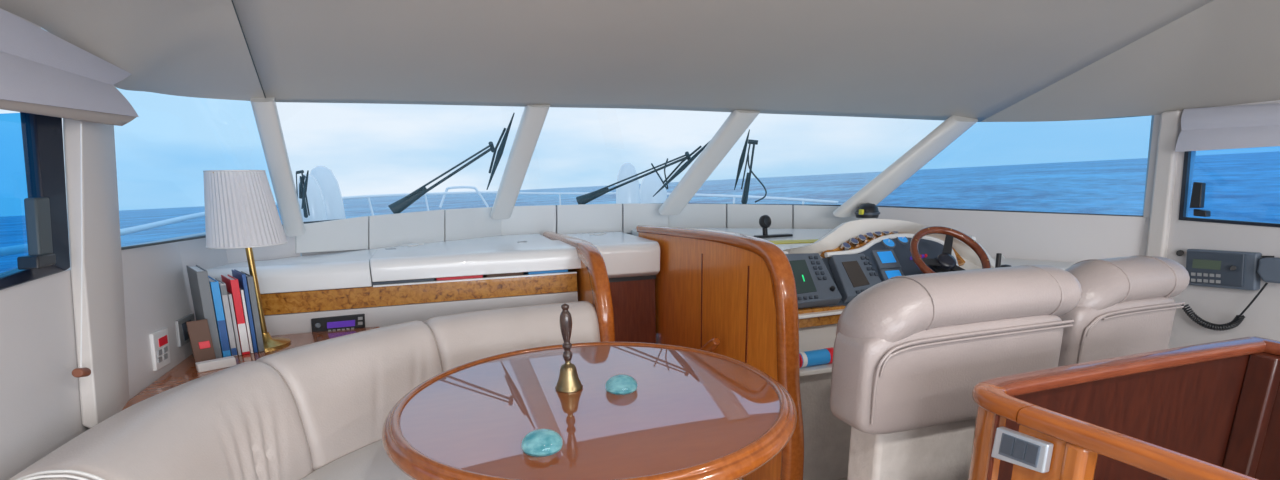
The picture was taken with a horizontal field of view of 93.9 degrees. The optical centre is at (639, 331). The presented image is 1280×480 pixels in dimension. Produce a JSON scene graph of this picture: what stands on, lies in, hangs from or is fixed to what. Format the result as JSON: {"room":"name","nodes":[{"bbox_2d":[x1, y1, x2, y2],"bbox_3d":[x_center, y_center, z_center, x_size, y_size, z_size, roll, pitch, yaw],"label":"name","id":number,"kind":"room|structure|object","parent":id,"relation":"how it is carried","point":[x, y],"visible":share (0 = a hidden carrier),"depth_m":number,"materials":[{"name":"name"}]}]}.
{"room":"control cabin","nodes":[
{"label":"control cabin","id":0,"kind":"room"},
{"bbox_2d":[0,10,300,479],"bbox_3d":[-0.952,0.405,0.096,0.325,1.800,5.811,-5,15,-15],"label":"wall","id":1,"kind":"structure","parent":0,"point":[40,407],"depth_m":1.50,"materials":[{"name":"white"}]},
{"bbox_2d":[0,112,69,289],"bbox_3d":[-1.424,-0.312,1.316,0.074,0.434,0.680,-6,15,-18],"label":"window","id":2,"kind":"structure","parent":1,"relation":"in","point":[45,206],"depth_m":1.49,"materials":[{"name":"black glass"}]},
{"bbox_2d":[0,8,138,125],"bbox_3d":[-1.444,-0.643,1.473,0.080,0.240,0.982,-6,15,-18],"label":"blind","id":3,"kind":"object","parent":1,"relation":"attached to","point":[42,73],"visible":1,"depth_m":1.45,"materials":[{"name":"grey fabric"}]},
{"bbox_2d":[72,124,90,377],"bbox_3d":[-1.401,-0.203,1.487,0.027,0.614,0.213,-4,15,-10],"label":"blind cord","id":4,"kind":"object","parent":3,"relation":"hanging from","point":[78,372],"visible":1,"depth_m":1.50,"materials":[{"name":"white fabric"}]},
{"bbox_2d":[63,118,129,427],"bbox_3d":[-1.578,-0.252,1.781,0.085,1.096,0.772,-6,15,-18],"label":"curtain","id":5,"kind":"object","parent":1,"relation":"attached to","point":[104,393],"depth_m":1.62,"materials":[{"name":"white fabric"}]},
{"bbox_2d":[149,327,170,370],"bbox_3d":[-1.604,0.056,2.003,0.015,0.123,0.150,-6,15,-18],"label":"control plate","id":6,"kind":"object","parent":1,"relation":"attached to","point":[159,340],"visible":1,"depth_m":1.98,"materials":[{"name":"white plastic"}]},
{"bbox_2d":[175,313,194,346],"bbox_3d":[-1.683,-0.008,2.217,0.014,0.097,0.180,-6,15,-18],"label":"wall socket","id":7,"kind":"object","parent":1,"relation":"attached to","point":[181,328],"visible":0.77,"depth_m":2.18,"materials":[{"name":"grey plastic"}]},
{"bbox_2d":[121,224,282,249],"bbox_3d":[-1.602,-0.628,2.247,0.215,0.522,0.996,2,15,10],"label":"window","id":8,"kind":"structure","parent":1,"relation":"in","point":[198,237],"depth_m":1.98,"materials":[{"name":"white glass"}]},
{"bbox_2d":[122,327,379,409],"bbox_3d":[-1.311,0.116,2.149,0.645,0.030,0.844,-6,15,-18],"label":"corner shelf","id":9,"kind":"object","parent":1,"relation":"attached to","point":[185,371],"visible":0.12,"depth_m":2.12,"materials":[{"name":"brown wood"}]},
{"bbox_2d":[186,319,215,364],"bbox_3d":[-1.532,0.037,2.090,0.060,0.158,0.033,-15,20,-43],"label":"notebook","id":10,"kind":"object","parent":9,"relation":"on","point":[200,338],"visible":0.78,"depth_m":2.08,"materials":[{"name":"brown paper"}]},
{"bbox_2d":[186,265,221,358],"bbox_3d":[-1.612,-0.076,2.211,0.038,0.321,0.240,-14,19,-41],"label":"ring binder","id":11,"kind":"object","parent":9,"relation":"on","point":[199,283],"visible":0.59,"depth_m":2.14,"materials":[{"name":"grey"}]},
{"bbox_2d":[195,356,236,372],"bbox_3d":[-1.459,0.111,2.059,0.110,0.030,0.035,-15,20,-43],"label":"box","id":12,"kind":"object","parent":9,"relation":"on","point":[230,361],"visible":0.94,"depth_m":2.05,"materials":[{"name":"white"}]},
{"bbox_2d":[208,276,230,356],"bbox_3d":[-1.575,-0.059,2.222,0.029,0.280,0.201,-14,19,-41],"label":"book","id":13,"kind":"object","parent":9,"relation":"on","point":[214,284],"visible":0.58,"depth_m":2.15,"materials":[{"name":"blue paper"}]},
{"bbox_2d":[215,278,237,355],"bbox_3d":[-1.555,-0.057,2.235,0.022,0.270,0.191,-14,19,-41],"label":"book","id":14,"kind":"object","parent":9,"relation":"on","point":[223,291],"visible":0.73,"depth_m":2.17,"materials":[{"name":"grey paper"}]},
{"bbox_2d":[227,292,241,354],"bbox_3d":[-1.540,-0.040,2.247,0.014,0.229,0.180,-14,19,-41],"label":"book","id":15,"kind":"object","parent":9,"relation":"on","point":[230,300],"visible":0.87,"depth_m":2.18,"materials":[{"name":"grey paper"}]},
{"bbox_2d":[221,274,249,354],"bbox_3d":[-1.525,-0.068,2.254,0.029,0.280,0.181,-14,19,-41],"label":"book","id":16,"kind":"object","parent":9,"relation":"on","point":[232,284],"visible":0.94,"depth_m":2.19,"materials":[{"name":"red paper"}]},
{"bbox_2d":[232,269,257,352],"bbox_3d":[-1.506,-0.082,2.277,0.018,0.295,0.190,-14,19,-41],"label":"book","id":17,"kind":"object","parent":9,"relation":"on","point":[241,277],"visible":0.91,"depth_m":2.21,"materials":[{"name":"blue paper"}]},
{"bbox_2d":[239,288,252,352],"bbox_3d":[-1.512,-0.052,2.272,0.013,0.239,0.180,-14,19,-41],"label":"book","id":18,"kind":"object","parent":9,"relation":"on","point":[241,290],"visible":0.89,"depth_m":2.21,"materials":[{"name":"white paper"}]},
{"bbox_2d":[203,170,290,349],"bbox_3d":[-1.473,-0.269,2.265,0.262,0.663,0.262,-6,15,-18],"label":"table lamp","id":19,"kind":"object","parent":9,"relation":"on","point":[241,211],"visible":0.94,"depth_m":2.14,"materials":[{"name":"white fabric"}]},
{"bbox_2d":[241,271,263,351],"bbox_3d":[-1.493,-0.081,2.290,0.024,0.285,0.190,-14,19,-41],"label":"book","id":20,"kind":"object","parent":9,"relation":"on","point":[250,283],"visible":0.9,"depth_m":2.22,"materials":[{"name":"grey paper"}]},
{"bbox_2d":[311,314,364,331],"bbox_3d":[-1.294,-0.035,2.566,0.213,0.068,0.025,-6,15,-18],"label":"stereo","id":21,"kind":"object","parent":9,"relation":"on","point":[355,321],"visible":0.98,"depth_m":2.56,"materials":[{"name":"black plastic"}]},
{"bbox_2d":[250,97,304,236],"bbox_3d":[-1.519,-0.681,2.525,0.081,0.571,0.372,-7,16,-22],"label":"trim","id":22,"kind":"structure","parent":1,"relation":"attached to","point":[265,111],"depth_m":2.48,"materials":[{"name":"white plastic"}]},
{"bbox_2d":[0,110,840,256],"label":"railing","id":23,"kind":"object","parent":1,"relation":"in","point":[688,203],"depth_m":3.68,"materials":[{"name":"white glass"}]},
{"bbox_2d":[310,166,345,219],"bbox_3d":[-2.860,-1.075,5.473,0.310,0.855,0.310,-6,15,-18],"label":"dome","id":24,"kind":"object","parent":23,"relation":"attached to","point":[329,185],"visible":0.44,"depth_m":5.35,"materials":[{"name":"white plastic"}]},
{"bbox_2d":[734,129,766,203],"bbox_3d":[0.676,-1.030,3.785,0.188,0.453,0.342,6,16,27],"label":"windscreen wiper","id":25,"kind":"object","parent":23,"relation":"attached to","point":[744,200],"visible":0.98,"depth_m":3.79,"materials":[{"name":"black metal"}]},
{"bbox_2d":[303,105,549,223],"bbox_3d":[-1.149,-0.843,3.004,1.252,0.624,0.698,-12,18,-36],"label":"window","id":26,"kind":"structure","parent":1,"relation":"in","point":[335,219],"depth_m":3.25,"materials":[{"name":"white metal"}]},
{"bbox_2d":[296,170,309,217],"bbox_3d":[-1.564,-0.637,2.775,0.053,0.220,0.187,-11,18,-34],"label":"windscreen wiper","id":27,"kind":"object","parent":26,"relation":"attached to","point":[302,191],"visible":0.96,"depth_m":2.75,"materials":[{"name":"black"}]},
{"bbox_2d":[388,113,514,213],"bbox_3d":[-1.056,-0.939,3.348,0.704,0.540,0.226,-6,15,-20],"label":"windscreen wiper","id":28,"kind":"object","parent":26,"relation":"attached to","point":[402,204],"visible":0.98,"depth_m":3.33,"materials":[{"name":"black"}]},
{"bbox_2d":[0,0,1279,121],"bbox_3d":[1.016,-0.672,0.574,4.213,0.488,5.894,-6,15,-18],"label":"ceiling","id":29,"kind":"structure","parent":0,"point":[982,60],"depth_m":2.36,"materials":[{"name":"plastic"}]},
{"bbox_2d":[876,100,1279,348],"bbox_3d":[2.976,0.087,1.427,0.638,1.620,5.803,-8,16,-25],"label":"wall","id":30,"kind":"structure","parent":0,"point":[1075,238],"depth_m":2.87,"materials":[{"name":"white"}]},
{"bbox_2d":[833,115,977,216],"bbox_3d":[1.534,-0.958,3.497,0.745,0.561,0.152,4,15,18],"label":"trim","id":31,"kind":"structure","parent":30,"relation":"attached to","point":[925,150],"depth_m":3.44,"materials":[{"name":"white plastic"}]},
{"bbox_2d":[877,206,1142,216],"bbox_3d":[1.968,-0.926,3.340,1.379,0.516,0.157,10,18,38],"label":"window sill","id":32,"kind":"structure","parent":30,"relation":"in","point":[877,206],"depth_m":3.28,"materials":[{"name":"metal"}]},
{"bbox_2d":[969,236,1074,269],"bbox_3d":[1.977,-0.398,3.229,0.588,0.212,0.683,-6,15,-18],"label":"ledge","id":33,"kind":"object","parent":30,"relation":"attached to","point":[1013,262],"visible":0.27,"depth_m":3.10,"materials":[{"name":"white plastic"}]},
{"bbox_2d":[1146,110,1182,257],"bbox_3d":[2.492,-0.334,2.882,0.040,1.392,0.195,-6,15,-18],"label":"trim","id":34,"kind":"structure","parent":30,"relation":"attached to","point":[1170,121],"depth_m":2.81,"materials":[{"name":"white plastic"}]},
{"bbox_2d":[1186,249,1261,290],"bbox_3d":[2.553,-0.274,2.634,0.069,0.172,0.275,-6,15,-18],"label":"radio","id":35,"kind":"object","parent":30,"relation":"attached to","point":[1206,268],"visible":0.93,"depth_m":2.61,"materials":[{"name":"grey plastic"}]},
{"bbox_2d":[1175,103,1279,151],"bbox_3d":[2.575,-0.833,2.384,0.068,0.190,0.756,-6,15,-18],"label":"blind","id":36,"kind":"object","parent":30,"relation":"attached to","point":[1257,125],"visible":1,"depth_m":2.54,"materials":[{"name":"grey fabric"}]},
{"bbox_2d":[1179,151,1279,227],"bbox_3d":[2.619,-0.591,2.424,0.053,0.351,0.781,-6,15,-18],"label":"window","id":37,"kind":"structure","parent":30,"relation":"in","point":[1198,190],"depth_m":2.70,"materials":[{"name":"black metal"}]},
{"bbox_2d":[1181,256,1279,330],"bbox_3d":[2.580,-0.168,2.601,0.060,0.348,0.357,-6,15,-18],"label":"microphone","id":38,"kind":"object","parent":30,"relation":"attached to","point":[1268,270],"visible":0.98,"depth_m":2.51,"materials":[{"name":"black plastic"}]},
{"bbox_3d":[0.766,0.974,1.501,5.000,0.060,7.400,-6,15,-18],"label":"floor","id":39,"kind":"structure","parent":0,"visible":0},
{"bbox_2d":[8,301,599,479],"bbox_3d":[-0.622,0.522,1.661,1.526,0.782,2.112,-6,15,-18],"label":"sofa","id":40,"kind":"object","parent":39,"relation":"on","point":[319,410],"visible":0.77,"depth_m":1.86,"materials":[{"name":"beige leather"}]},
{"bbox_2d":[37,477,77,479],"bbox_3d":[-0.979,0.549,0.826,0.322,0.399,0.803,-6,15,-18],"label":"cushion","id":41,"kind":"object","parent":40,"relation":"on","point":[38,478],"depth_m":1.12,"materials":[{"name":"beige leather"}]},
{"bbox_2d":[8,361,312,479],"bbox_3d":[-1.175,0.361,1.571,0.454,0.399,0.784,-6,15,-18],"label":"cushion","id":42,"kind":"object","parent":40,"relation":"on","point":[250,420],"depth_m":1.56,"materials":[{"name":"beige leather"}]},
{"bbox_2d":[256,320,442,470],"bbox_3d":[-1.013,0.207,2.157,0.306,0.399,0.650,8,17,32],"label":"cushion","id":43,"kind":"object","parent":40,"relation":"on","point":[342,391],"depth_m":2.02,"materials":[{"name":"beige leather"}]},
{"bbox_2d":[301,440,412,479],"bbox_3d":[-0.783,0.470,2.006,0.421,0.157,0.581,7,17,30],"label":"seat cushion","id":44,"kind":"object","parent":40,"relation":"on","point":[361,459],"depth_m":1.90,"materials":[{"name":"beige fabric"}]},
{"bbox_2d":[423,301,599,371],"bbox_3d":[-0.537,0.097,2.556,0.748,0.399,0.316,-8,16,-25],"label":"cushion","id":45,"kind":"object","parent":40,"relation":"on","point":[451,341],"depth_m":2.43,"materials":[{"name":"beige leather"}]},
{"bbox_2d":[207,234,580,335],"bbox_3d":[-1.161,0.027,3.193,1.565,0.997,1.030,-6,15,-18],"label":"cabinet","id":46,"kind":"object","parent":39,"relation":"on","point":[294,291],"visible":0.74,"depth_m":2.66,"materials":[{"name":"white plastic"}]},
{"bbox_2d":[372,278,434,285],"bbox_3d":[-1.090,-0.239,2.764,0.266,0.036,0.230,-6,15,-18],"label":"folder","id":47,"kind":"object","parent":46,"relation":"on","point":[428,279],"visible":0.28,"depth_m":2.66,"materials":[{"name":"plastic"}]},
{"bbox_2d":[274,234,550,259],"bbox_3d":[-1.191,-0.415,3.112,1.501,0.050,0.955,-6,15,-18],"label":"countertop","id":48,"kind":"structure","parent":46,"relation":"on","point":[524,237],"depth_m":3.29,"materials":[{"name":"white plastic"}]},
{"bbox_2d":[436,275,482,279],"bbox_3d":[-0.860,-0.263,2.840,0.205,0.036,0.230,-6,15,-18],"label":"book","id":49,"kind":"object","parent":46,"relation":"on","point":[474,276],"visible":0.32,"depth_m":2.73,"materials":[{"name":"red paper"}]},
{"bbox_2d":[483,272,522,276],"bbox_3d":[-0.667,-0.283,2.904,0.169,0.036,0.230,-6,15,-18],"label":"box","id":50,"kind":"object","parent":46,"relation":"on","point":[519,273],"visible":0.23,"depth_m":2.80,"materials":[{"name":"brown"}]},
{"bbox_2d":[523,269,567,274],"bbox_3d":[-0.475,-0.302,2.968,0.192,0.036,0.230,-6,15,-18],"label":"folder","id":51,"kind":"object","parent":46,"relation":"on","point":[565,270],"visible":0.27,"depth_m":2.86,"materials":[{"name":"blue"}]},
{"bbox_2d":[543,231,614,341],"bbox_3d":[-0.345,-0.002,3.215,0.073,1.014,1.320,-6,15,-18],"label":"wall","id":52,"kind":"structure","parent":39,"relation":"on","point":[593,285],"depth_m":2.63,"materials":[{"name":"brown wood"}]},
{"bbox_2d":[295,204,857,255],"bbox_3d":[-0.223,-0.442,3.648,3.180,0.648,0.726,-6,15,-18],"label":"dashboard","id":53,"kind":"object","parent":52,"relation":"attached to","point":[387,230],"depth_m":3.76,"materials":[{"name":"white plastic"}]},
{"bbox_3d":[-0.115,-1.025,3.573,1.392,0.558,0.615,-6,15,-18],"label":"window","id":54,"kind":"structure","parent":52,"relation":"in","visible":0},
{"bbox_2d":[576,141,709,204],"bbox_3d":[0.055,-1.035,3.873,0.918,0.422,0.283,2,15,13],"label":"windscreen wiper","id":55,"kind":"object","parent":54,"relation":"attached to","point":[583,199],"visible":0.98,"depth_m":3.82,"materials":[{"name":"black metal"}]},
{"bbox_2d":[382,342,796,479],"bbox_3d":[-0.122,0.517,1.756,1.098,0.728,1.098,-6,15,-18],"label":"dining table","id":56,"kind":"object","parent":39,"relation":"on","point":[691,414],"visible":0.98,"depth_m":1.50,"materials":[{"name":"brown wood"}]},
{"bbox_2d":[521,429,562,456],"bbox_3d":[-0.217,0.239,1.326,0.091,0.042,0.091,-6,15,-18],"label":"stone","id":57,"kind":"object","parent":56,"relation":"on","point":[539,442],"visible":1,"depth_m":1.30,"materials":[{"name":"teal stone"}]},
{"bbox_2d":[555,303,582,392],"bbox_3d":[-0.205,0.041,1.683,0.079,0.248,0.079,-6,15,-18],"label":"bell","id":58,"kind":"object","parent":56,"relation":"on","point":[569,381],"visible":1,"depth_m":1.68,"materials":[{"name":"gold metal"}]},
{"bbox_2d":[605,374,636,394],"bbox_3d":[-0.053,0.143,1.689,0.091,0.042,0.091,-6,15,-18],"label":"stone","id":59,"kind":"object","parent":56,"relation":"on","point":[621,384],"visible":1,"depth_m":1.66,"materials":[{"name":"teal stone"}]},
{"bbox_2d":[563,232,659,342],"bbox_3d":[-0.222,-0.094,3.643,0.475,0.975,0.745,-6,15,-18],"label":"cabinet","id":60,"kind":"object","parent":39,"relation":"on","point":[632,263],"visible":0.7,"depth_m":3.37,"materials":[{"name":"white"}]},
{"bbox_2d":[563,232,659,277],"bbox_3d":[-0.230,-0.463,3.547,0.470,0.187,0.745,-6,15,-18],"label":"countertop","id":61,"kind":"structure","parent":60,"relation":"on","point":[623,254],"depth_m":3.25,"materials":[{"name":"white"}]},
{"bbox_2d":[636,225,803,479],"bbox_3d":[0.272,0.030,2.978,0.151,1.079,1.737,-6,15,-18],"label":"wall","id":62,"kind":"structure","parent":39,"relation":"on","point":[733,295],"depth_m":2.55,"materials":[{"name":"brown wood"}]},
{"bbox_2d":[632,219,994,479],"bbox_3d":[0.903,-0.117,3.409,1.363,1.099,1.910,-6,15,-18],"label":"console","id":63,"kind":"object","parent":39,"relation":"on","point":[886,242],"visible":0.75,"depth_m":2.65,"materials":[{"name":"white plastic"}]},
{"bbox_2d":[753,215,792,237],"bbox_3d":[0.739,-0.589,3.311,0.220,0.122,0.059,-6,15,-18],"label":"camera mount","id":64,"kind":"object","parent":63,"relation":"on","point":[765,220],"visible":0.99,"depth_m":3.28,"materials":[{"name":"black plastic"}]},
{"bbox_2d":[770,239,818,243],"bbox_3d":[0.753,-0.458,3.035,0.490,0.003,0.140,-2,14,-6],"label":"ruler","id":65,"kind":"object","parent":63,"relation":"on","point":[809,240],"visible":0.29,"depth_m":3.03,"materials":[{"name":"yellow plastic"}]},
{"bbox_2d":[785,253,841,308],"bbox_3d":[0.692,-0.222,2.527,0.262,0.200,0.238,-6,15,-18],"label":"display","id":66,"kind":"object","parent":63,"relation":"on","point":[815,286],"visible":0.77,"depth_m":2.50,"materials":[{"name":"grey plastic"}]},
{"bbox_2d":[800,363,831,376],"bbox_3d":[0.675,0.142,2.431,0.268,0.020,0.148,-6,15,-18],"label":"shelf","id":67,"kind":"object","parent":63,"relation":"attached to","point":[824,368],"depth_m":2.37,"materials":[{"name":"white"}]},
{"bbox_2d":[799,347,833,367],"bbox_3d":[0.707,0.103,2.407,0.176,0.067,0.065,-6,15,-18],"label":"spray can","id":68,"kind":"object","parent":63,"relation":"on","point":[821,356],"visible":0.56,"depth_m":2.38,"materials":[{"name":"blue metal"}]},
{"bbox_2d":[829,254,880,302],"bbox_3d":[0.933,-0.239,2.601,0.225,0.180,0.212,-6,15,-18],"label":"display","id":69,"kind":"object","parent":63,"relation":"on","point":[853,274],"visible":0.86,"depth_m":2.58,"materials":[{"name":"grey plastic"}]},
{"bbox_2d":[855,203,879,219],"bbox_3d":[1.340,-0.620,3.543,0.143,0.285,0.142,-6,15,-18],"label":"compass","id":70,"kind":"object","parent":63,"relation":"on","point":[866,210],"visible":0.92,"depth_m":3.47,"materials":[{"name":"black plastic"}]},
{"bbox_2d":[783,219,993,267],"bbox_3d":[1.142,-0.407,2.853,1.075,0.268,0.255,-4,15,-10],"label":"hood","id":71,"kind":"object","parent":63,"relation":"attached to","point":[886,242],"depth_m":2.77,"materials":[{"name":"white plastic"}]},
{"bbox_2d":[910,226,990,273],"bbox_3d":[1.322,-0.306,2.561,0.345,0.274,0.277,-6,15,-18],"label":"steering wheel","id":72,"kind":"object","parent":63,"relation":"on","point":[944,262],"visible":0.74,"depth_m":2.58,"materials":[{"name":"brown wood"}]},
{"bbox_2d":[995,253,1001,267],"bbox_3d":[1.644,-0.313,2.743,0.060,0.094,0.060,-6,15,-18],"label":"lever","id":73,"kind":"object","parent":63,"relation":"on","point":[998,255],"visible":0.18,"depth_m":2.75,"materials":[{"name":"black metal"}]},
{"bbox_2d":[830,265,1081,479],"bbox_3d":[0.888,0.317,1.855,0.772,1.033,0.351,-6,15,-18],"label":"chair","id":74,"kind":"object","parent":39,"relation":"on","point":[910,352],"visible":0.92,"depth_m":1.61,"materials":[{"name":"beige leather"}]},
{"bbox_2d":[968,336,1279,479],"bbox_3d":[1.407,0.616,1.024,1.079,0.850,1.271,-6,15,-18],"label":"wooden railing","id":75,"kind":"object","parent":39,"relation":"on","point":[1205,411],"visible":1,"depth_m":1.49,"materials":[{"name":"brown wood"}]},
{"bbox_2d":[991,427,1053,472],"bbox_3d":[0.752,0.235,1.183,0.023,0.076,0.114,-6,15,-18],"label":"switch plate","id":76,"kind":"object","parent":75,"relation":"attached to","point":[1011,446],"visible":1,"depth_m":1.17,"materials":[{"name":"silver metal"}]},
{"bbox_2d":[1058,255,1189,366],"bbox_3d":[1.551,0.235,2.158,0.521,1.018,0.352,-6,15,-18],"label":"chair","id":77,"kind":"object","parent":39,"relation":"on","point":[1126,305],"visible":0.52,"depth_m":1.91,"materials":[{"name":"beige leather"}]},
{"label":"outside","id":78,"kind":"structure","parent":0,"visible":0},
{"bbox_3d":[-1.121,-0.798,6.956,4.200,0.960,6.950,-6,15,-18],"label":"foredeck","id":79,"kind":"object","parent":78,"visible":0},
{"bbox_2d":[297,174,327,221],"bbox_3d":[-2.590,-0.903,4.740,0.212,0.676,0.212,-6,15,-18],"label":"dome","id":80,"kind":"object","parent":79,"relation":"on","point":[317,209],"visible":0.36,"depth_m":4.65,"materials":[{"name":"white plastic"}]},
{"bbox_2d":[616,163,640,203],"bbox_3d":[-0.125,-1.358,6.381,0.277,0.857,0.276,-6,15,-18],"label":"dome","id":81,"kind":"object","parent":79,"relation":"on","point":[629,193],"visible":0.45,"depth_m":6.24,"materials":[{"name":"white plastic"}]},
{"bbox_2d":[640,172,666,203],"bbox_3d":[0.152,-1.448,6.894,0.353,0.766,0.353,-6,15,-18],"label":"dome","id":82,"kind":"object","parent":79,"relation":"on","point":[650,184],"visible":0.27,"depth_m":6.72,"materials":[{"name":"white plastic"}]},
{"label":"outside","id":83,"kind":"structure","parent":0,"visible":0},
{"bbox_2d":[0,151,1279,272],"bbox_3d":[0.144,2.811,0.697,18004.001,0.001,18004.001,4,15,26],"label":"sea","id":84,"kind":"structure","parent":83,"point":[1239,186],"depth_m":96.67,"materials":[{"name":"liquid"}]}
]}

